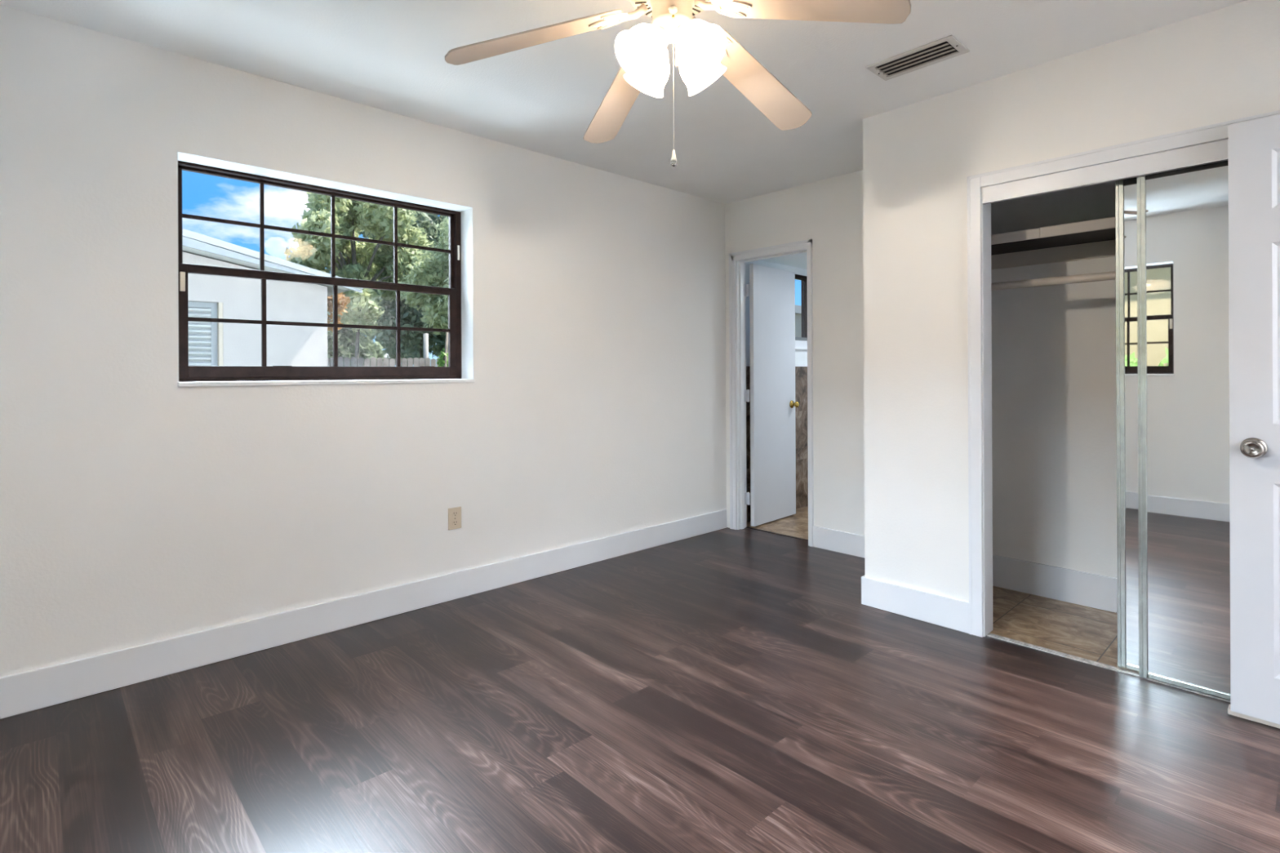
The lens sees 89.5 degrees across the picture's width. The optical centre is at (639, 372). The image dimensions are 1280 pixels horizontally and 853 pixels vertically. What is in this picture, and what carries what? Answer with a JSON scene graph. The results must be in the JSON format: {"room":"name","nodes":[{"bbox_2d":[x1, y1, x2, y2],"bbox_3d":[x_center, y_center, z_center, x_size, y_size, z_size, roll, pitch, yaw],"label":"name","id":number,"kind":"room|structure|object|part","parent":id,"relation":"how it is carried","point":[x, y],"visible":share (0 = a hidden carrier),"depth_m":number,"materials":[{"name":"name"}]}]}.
{"room":"empty bedroom","nodes":[
{"label":"empty bedroom","id":0,"kind":"room"},
{"bbox_2d":[0,4,807,677],"bbox_3d":[-0.224,-0.001,4.223,7.018,2.600,0.200,0,0,-43],"label":"wall","id":1,"kind":"structure","parent":0,"point":[138,507],"depth_m":2.83,"materials":[{"name":"paint"}]},
{"bbox_2d":[176,151,475,386],"bbox_3d":[-1.426,-0.416,3.077,1.303,0.940,0.197,0,0,-43],"label":"window","id":2,"kind":"structure","parent":1,"relation":"in","point":[460,292],"depth_m":3.10,"materials":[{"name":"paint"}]},
{"bbox_3d":[-1.487,-0.648,3.132,1.247,0.442,0.024,0,0,-43],"label":"sash","id":3,"kind":"part","parent":2,"relation":"part of","materials":[{"name":"brown metal"}]},
{"bbox_3d":[-1.463,-0.218,3.109,1.247,0.476,0.032,0,0,-43],"label":"sash","id":4,"kind":"part","parent":2,"relation":"part of","materials":[{"name":"brown metal"}]},
{"bbox_3d":[-1.405,0.045,3.056,1.303,0.019,0.140,0,0,-43],"label":"sill","id":5,"kind":"part","parent":2,"relation":"part of","materials":[{"name":"paint"}]},
{"bbox_2d":[0,509,726,719],"bbox_3d":[-0.952,1.112,3.388,4.406,0.140,0.014,0,0,-43],"label":"baseboard","id":6,"kind":"structure","parent":1,"relation":"attached to","point":[46,686],"depth_m":2.85,"materials":[{"name":"paint"}]},
{"bbox_2d":[448,506,461,529],"bbox_3d":[-0.969,0.761,3.377,0.073,0.112,0.009,0,0,-43],"label":"wall outlet","id":7,"kind":"object","parent":1,"relation":"attached to","point":[454,513],"visible":1,"depth_m":3.37,"materials":[{"name":"beige plastic"}]},
{"bbox_2d":[452,511,457,516],"bbox_3d":[-0.967,0.738,3.375,0.032,0.029,0.003,0,0,-43],"label":"socket","id":8,"kind":"object","parent":7,"relation":"attached to","point":[455,513],"depth_m":3.37,"materials":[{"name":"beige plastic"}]},
{"bbox_2d":[452,520,457,525],"bbox_3d":[-0.967,0.785,3.375,0.032,0.029,0.003,0,0,-43],"label":"socket","id":9,"kind":"object","parent":7,"relation":"attached to","point":[455,522],"depth_m":3.37,"materials":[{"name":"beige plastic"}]},
{"bbox_2d":[746,366,808,521],"bbox_3d":[1.572,0.557,5.765,2.293,1.223,0.010,0,0,-43],"label":"tiled wall","id":10,"kind":"structure","parent":1,"relation":"attached to","point":[801,372],"depth_m":5.58,"materials":[{"name":"tile"}]},
{"bbox_2d":[746,364,807,366],"bbox_3d":[1.570,-0.063,5.763,2.293,0.018,0.014,0,0,-43],"label":"trim","id":11,"kind":"structure","parent":10,"relation":"on","point":[747,365],"depth_m":5.56,"materials":[{"name":"paint"}]},
{"bbox_2d":[795,274,807,349],"bbox_3d":[1.475,-0.529,5.722,1.610,0.650,0.114,0,0,-43],"label":"window","id":12,"kind":"structure","parent":1,"relation":"in","point":[801,343],"depth_m":5.75,"materials":[{"name":"brown metal"}]},
{"bbox_3d":[1.498,-0.241,5.699,1.610,0.075,0.050,0,0,-43],"label":"sill","id":13,"kind":"part","parent":12,"relation":"part of","materials":[{"name":"paint"}]},
{"bbox_3d":[1.381,-0.294,5.658,1.245,0.032,0.050,0,0,-43],"label":"rail","id":14,"kind":"part","parent":12,"relation":"part of","materials":[{"name":"white"}]},
{"bbox_2d":[0,0,1247,204],"bbox_3d":[0.643,-1.333,1.620,4.725,0.100,5.191,0,0,-43],"label":"ceiling","id":15,"kind":"structure","parent":0,"point":[388,55],"depth_m":2.63,"materials":[{"name":"paint"}]},
{"bbox_2d":[444,0,911,167],"bbox_3d":[0.136,-0.937,1.952,1.222,0.687,1.266,0,0,-43],"label":"ceiling fan","id":16,"kind":"object","parent":15,"relation":"hanging from","point":[706,51],"visible":1,"depth_m":1.89,"materials":[{"name":"beige wood"}]},
{"bbox_3d":[-0.311,-0.978,1.885,0.504,0.168,0.135,0,0,-7],"label":"fan blade","id":17,"kind":"part","parent":16,"relation":"part of","materials":[{"name":"beige wood"}]},
{"bbox_3d":[-0.066,-0.979,2.298,0.135,0.168,0.504,0,0,-25],"label":"fan blade","id":18,"kind":"part","parent":16,"relation":"part of","materials":[{"name":"beige wood"}]},
{"bbox_3d":[0.004,-0.930,1.857,0.152,0.152,0.138,0,0,-43],"label":"lamp shade","id":19,"kind":"part","parent":16,"relation":"part of","materials":[{"name":"white glass"}]},
{"bbox_3d":[0.031,-0.930,2.015,0.138,0.152,0.152,0,0,-43],"label":"lamp shade","id":20,"kind":"part","parent":16,"relation":"part of","materials":[{"name":"white glass"}]},
{"bbox_3d":[0.058,-0.994,1.895,0.061,0.057,0.048,0,0,-43],"label":"lamp arm","id":21,"kind":"part","parent":16,"relation":"part of","materials":[{"name":"white"}]},
{"bbox_3d":[0.069,-0.994,1.961,0.048,0.057,0.061,0,0,-43],"label":"lamp arm","id":22,"kind":"part","parent":16,"relation":"part of","materials":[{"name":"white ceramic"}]},
{"bbox_3d":[0.097,-0.840,1.865,0.002,0.397,0.002,0,0,-43],"label":"pull chain","id":23,"kind":"part","parent":16,"relation":"part of","materials":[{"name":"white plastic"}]},
{"bbox_2d":[668,4,678,13],"bbox_3d":[0.096,-1.044,1.865,0.028,0.024,0.028,0,0,-43],"label":"ceiling fan light","id":24,"kind":"object","parent":16,"relation":"attached to","point":[673,9],"depth_m":1.86,"materials":[{"name":"white glass"}]},
{"bbox_3d":[0.098,-0.626,1.865,0.018,0.033,0.018,0,0,-43],"label":"pull handle","id":25,"kind":"part","parent":16,"relation":"part of","materials":[{"name":"white plastic"}]},
{"bbox_3d":[0.108,-0.931,1.893,0.011,0.067,0.011,0,0,-43],"label":"pull handle","id":26,"kind":"part","parent":16,"relation":"part of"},
{"bbox_3d":[0.162,-0.931,1.830,0.138,0.152,0.152,0,0,-43],"label":"lamp shade","id":27,"kind":"part","parent":16,"relation":"part of","materials":[{"name":"white glass"}]},
{"bbox_3d":[0.189,-0.931,1.988,0.152,0.152,0.138,0,0,-43],"label":"lamp shade","id":28,"kind":"part","parent":16,"relation":"part of","materials":[{"name":"white glass"}]},
{"bbox_3d":[0.404,-0.981,2.193,0.504,0.168,0.135,0,0,-43],"label":"fan blade","id":29,"kind":"part","parent":16,"relation":"part of","materials":[{"name":"beige wood"}]},
{"bbox_3d":[0.448,-0.981,1.714,0.504,0.168,0.135,0,0,29],"label":"fan blade","id":30,"kind":"part","parent":16,"relation":"part of","materials":[{"name":"beige wood"}]},
{"bbox_2d":[865,35,969,80],"bbox_3d":[1.131,-1.278,2.642,0.180,0.014,0.350,0,0,-43],"label":"ceiling vent","id":31,"kind":"object","parent":15,"relation":"in","point":[948,47],"visible":1,"depth_m":2.63,"materials":[{"name":"silver metal"}]},
{"bbox_2d":[0,527,1279,852],"bbox_3d":[0.762,1.175,1.652,4.525,0.001,4.891,0,0,-43],"label":"floor","id":32,"kind":"structure","parent":0,"point":[726,690],"depth_m":2.06,"materials":[{"name":"laminate"}]},
{"bbox_2d":[746,526,808,541],"bbox_3d":[1.016,1.172,4.682,0.020,0.006,0.600,0,0,-43],"label":"threshold","id":33,"kind":"object","parent":32,"relation":"on","point":[747,526],"visible":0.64,"depth_m":4.70,"materials":[{"name":"brown wood"}]},
{"bbox_2d":[746,506,808,539],"bbox_3d":[2.166,1.169,5.208,2.393,0.006,1.631,0,0,-43],"label":"floor","id":34,"kind":"structure","parent":0,"point":[796,525],"depth_m":4.96,"materials":[{"name":"tile"}]},
{"bbox_2d":[761,253,807,269],"bbox_3d":[2.122,-0.962,5.245,2.393,0.100,1.931,0,0,-43],"label":"ceiling","id":35,"kind":"structure","parent":0,"point":[799,260],"depth_m":5.23,"materials":[{"name":"white paint"}]},
{"bbox_2d":[724,169,1116,577],"bbox_3d":[1.989,-0.060,3.565,0.107,2.458,3.791,0,0,-43],"label":"wall","id":36,"kind":"structure","parent":0,"point":[1054,412],"depth_m":3.45,"materials":[{"name":"paint"}]},
{"bbox_2d":[743,263,799,526],"bbox_3d":[1.031,0.168,5.098,0.653,1.986,0.159,0,0,-43],"label":"door","id":37,"kind":"structure","parent":36,"relation":"in","point":[771,291],"depth_m":5.05,"materials":[{"name":"paint"}]},
{"bbox_3d":[1.259,0.257,5.246,0.064,0.064,0.064,0,0,-43],"label":"knob","id":38,"kind":"part","parent":37,"relation":"part of","materials":[{"name":"gold metal"}]},
{"bbox_2d":[728,239,813,546],"bbox_3d":[0.960,0.137,4.649,0.125,2.073,0.705,0,0,-43],"label":"door frame","id":39,"kind":"structure","parent":36,"relation":"attached to","point":[737,260],"depth_m":4.83,"materials":[{"name":"paint"}]},
{"bbox_2d":[812,525,864,557],"bbox_3d":[1.432,1.102,4.076,0.014,0.140,0.771,0,0,-43],"label":"baseboard","id":40,"kind":"structure","parent":36,"relation":"attached to","point":[847,543],"depth_m":4.21,"materials":[{"name":"paint"}]},
{"bbox_2d":[992,555,1117,613],"bbox_3d":[2.509,1.081,2.930,0.014,0.168,2.160,0,0,-43],"label":"baseboard","id":41,"kind":"structure","parent":36,"relation":"attached to","point":[1096,591],"depth_m":3.31,"materials":[{"name":"paint"}]},
{"bbox_2d":[990,586,1138,672],"bbox_3d":[2.254,1.169,2.690,0.714,0.006,2.160,0,0,-43],"label":"floor","id":42,"kind":"structure","parent":0,"point":[1085,632],"depth_m":2.98,"materials":[{"name":"tile"}]},
{"bbox_2d":[862,0,1279,612],"bbox_3d":[2.158,-0.061,2.746,0.770,2.458,2.167,0,0,-43],"label":"wall","id":43,"kind":"structure","parent":0,"point":[1223,64],"depth_m":2.96,"materials":[{"name":"paint"}]},
{"bbox_2d":[861,575,968,633],"bbox_3d":[1.579,1.101,3.348,0.770,0.140,0.519,0,0,-43],"label":"baseboard","id":44,"kind":"structure","parent":43,"relation":"attached to","point":[952,613],"depth_m":3.07,"materials":[{"name":"paint"}]},
{"bbox_2d":[991,217,1115,270],"bbox_3d":[2.327,-0.625,2.835,0.398,0.114,2.060,0,0,-43],"label":"closet shelf","id":45,"kind":"object","parent":43,"relation":"attached to","point":[1095,238],"visible":0.34,"depth_m":3.18,"materials":[{"name":"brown wood"}]},
{"bbox_2d":[991,271,1115,290],"bbox_3d":[2.227,-0.432,2.740,0.064,0.064,2.060,0,0,-43],"label":"closet rod","id":46,"kind":"object","parent":43,"relation":"attached to","point":[1106,276],"visible":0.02,"depth_m":3.02,"materials":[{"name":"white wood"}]},
{"bbox_2d":[967,110,1279,637],"bbox_3d":[1.967,0.144,2.452,0.122,2.050,1.324,0,0,-43],"label":"door frame","id":47,"kind":"structure","parent":43,"relation":"attached to","point":[979,260],"depth_m":2.86,"materials":[{"name":"paint"}]},
{"bbox_3d":[1.529,1.233,2.510,7.218,0.116,5.091,0,0,-43],"label":"floor slab","id":48,"kind":"structure","parent":0,"visible":0},
{"bbox_2d":[986,632,1231,702],"bbox_3d":[1.964,1.169,2.451,0.035,0.008,1.190,0,0,-43],"label":"door track","id":49,"kind":"object","parent":48,"relation":"on","point":[992,635],"visible":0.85,"depth_m":2.62,"materials":[{"name":"metal"}]},
{"bbox_2d":[1115,177,1138,671],"bbox_3d":[2.107,0.198,2.330,0.025,1.929,0.631,0,0,-43],"label":"mirror door","id":50,"kind":"structure","parent":49,"relation":"on","point":[1126,190],"depth_m":2.53,"materials":[{"name":"metal"}]},
{"bbox_3d":[2.105,-0.751,2.332,0.020,0.030,0.579,0,0,-43],"label":"rail","id":51,"kind":"part","parent":50,"relation":"part of","materials":[{"name":"metal"}]},
{"bbox_2d":[1124,183,1138,666],"bbox_3d":[2.108,0.202,2.331,0.006,1.881,0.583,0,0,-43],"label":"mirror glass","id":52,"kind":"object","parent":50,"relation":"on","point":[1131,355],"depth_m":2.53,"materials":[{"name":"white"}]},
{"bbox_3d":[2.113,1.151,2.332,0.020,0.022,0.579,0,0,-43],"label":"rail","id":53,"kind":"part","parent":50,"relation":"part of","materials":[{"name":"metal"}]},
{"bbox_2d":[1137,160,1231,700],"bbox_3d":[2.137,0.198,2.246,0.025,1.929,0.647,0,0,-43],"label":"mirror door","id":54,"kind":"structure","parent":49,"relation":"on","point":[1183,333],"depth_m":2.38,"materials":[{"name":"metal"}]},
{"bbox_3d":[2.135,-0.752,2.247,0.020,0.030,0.595,0,0,-43],"label":"rail","id":55,"kind":"part","parent":54,"relation":"part of","materials":[{"name":"metal"}]},
{"bbox_3d":[2.143,1.151,2.247,0.020,0.022,0.595,0,0,-43],"label":"rail","id":56,"kind":"part","parent":54,"relation":"part of","materials":[{"name":"metal"}]},
{"bbox_3d":[1.324,-0.057,0.408,3.648,2.458,0.100,0,0,-43],"label":"wall","id":57,"kind":"structure","parent":0,"visible":0},
{"bbox_2d":[1227,114,1279,728],"bbox_3d":[2.282,0.161,1.926,0.143,2.012,0.790,0,0,-43],"label":"door","id":58,"kind":"structure","parent":57,"relation":"in","point":[1253,145],"depth_m":2.15,"materials":[{"name":"paint"}]},
{"bbox_3d":[2.029,0.251,2.137,0.058,0.068,0.068,0,0,-43],"label":"knob","id":59,"kind":"part","parent":58,"relation":"part of","materials":[{"name":"silver metal"}]},
{"bbox_3d":[2.174,-0.638,2.046,0.035,0.197,0.245,0,0,-43],"label":"panel","id":60,"kind":"part","parent":58,"relation":"part of","materials":[{"name":"paint"}]},
{"bbox_3d":[2.177,-0.130,2.046,0.035,0.597,0.245,0,0,-43],"label":"panel","id":61,"kind":"part","parent":58,"relation":"part of","materials":[{"name":"paint"}]},
{"bbox_3d":[2.180,0.683,2.046,0.035,0.640,0.245,0,0,-43],"label":"panel","id":62,"kind":"part","parent":58,"relation":"part of","materials":[{"name":"paint"}]},
{"label":"outside","id":63,"kind":"structure","parent":0,"visible":0},
{"bbox_3d":[-9.143,1.419,24.337,100.000,0.100,72.000,0,0,-43],"label":"ground","id":64,"kind":"structure","parent":63,"visible":0},
{"bbox_2d":[182,228,363,382],"bbox_3d":[-8.832,-0.377,5.891,9.600,3.490,7.520,0,0,-43],"label":"house","id":65,"kind":"structure","parent":64,"relation":"on","point":[209,296],"depth_m":6.09,"materials":[{"name":"paint"}]},
{"bbox_2d":[188,306,211,382],"bbox_3d":[-4.303,-0.203,5.660,0.913,0.800,0.030,0,0,-43],"label":"shutter","id":66,"kind":"object","parent":65,"relation":"hanging from","point":[199,332],"depth_m":5.91,"materials":[{"name":"white plastic"}]},
{"bbox_2d":[327,292,351,332],"bbox_3d":[-7.126,-0.311,14.223,1.337,3.351,1.197,0,0,-43],"label":"tree","id":67,"kind":"object","parent":64,"relation":"on","point":[343,302],"visible":0.15,"depth_m":14.29,"materials":[{"name":"orange plant"}]},
{"bbox_2d":[327,316,385,366],"bbox_3d":[-9.426,-0.532,19.461,3.167,3.818,2.286,0,0,-43],"label":"tree","id":68,"kind":"object","parent":64,"relation":"on","point":[368,349],"visible":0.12,"depth_m":19.25,"materials":[{"name":"green plant"}]},
{"bbox_2d":[283,191,434,366],"bbox_3d":[-7.114,-2.026,16.326,3.698,6.780,3.388,0,0,15],"label":"broadleaf tree","id":69,"kind":"object","parent":64,"relation":"on","point":[353,260],"visible":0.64,"depth_m":15.75,"materials":[{"name":"green plant"}]},
{"bbox_2d":[327,356,439,380],"bbox_3d":[-5.983,0.480,16.374,8.505,1.750,0.060,0,0,-43],"label":"picket fence","id":70,"kind":"object","parent":64,"relation":"on","point":[342,362],"visible":0.14,"depth_m":15.94,"materials":[{"name":"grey wood"}]},
{"bbox_2d":[382,353,391,366],"bbox_3d":[-12.777,0.235,27.102,3.900,2.300,3.400,0,0,-43],"label":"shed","id":71,"kind":"object","parent":64,"relation":"on","point":[385,355],"visible":0.02,"depth_m":27.14,"materials":[{"name":"white"}]},
{"bbox_2d":[355,211,448,366],"bbox_3d":[-8.056,-2.780,23.537,5.095,8.298,4.754,0,0,-43],"label":"tree","id":72,"kind":"object","parent":64,"relation":"on","point":[412,341],"visible":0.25,"depth_m":22.02,"materials":[{"name":"green plant"}]},
{"bbox_2d":[397,216,448,334],"bbox_3d":[-3.788,-1.262,14.090,2.762,5.224,2.553,0,0,31],"label":"broadleaf tree","id":73,"kind":"object","parent":64,"relation":"on","point":[432,269],"visible":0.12,"depth_m":13.53,"materials":[{"name":"green plant"}]},
{"bbox_2d":[423,333,428,366],"bbox_3d":[-6.242,0.106,18.835,0.140,2.500,0.133,0,0,-43],"label":"pole","id":74,"kind":"object","parent":64,"relation":"on","point":[425,335],"visible":0.34,"depth_m":18.78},
{"bbox_2d":[435,332,448,366],"bbox_3d":[-5.048,0.152,16.647,0.412,2.410,0.327,0,0,-26],"label":"young plant","id":75,"kind":"object","parent":64,"relation":"on","point":[443,360],"visible":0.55,"depth_m":16.61,"materials":[{"name":"green plant"}]},
{"bbox_2d":[795,305,801,337],"bbox_3d":[3.086,0.014,13.947,4.800,2.600,2.300,0,0,-43],"label":"cottage","id":76,"kind":"structure","parent":64,"relation":"on","point":[797,308],"depth_m":12.46,"materials":[{"name":"white paint"}]},
{"bbox_3d":[3.086,0.014,13.947,4.800,2.600,2.300,0,0,-43],"label":"white trim","id":77,"kind":"part","parent":76,"relation":"part of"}
]}

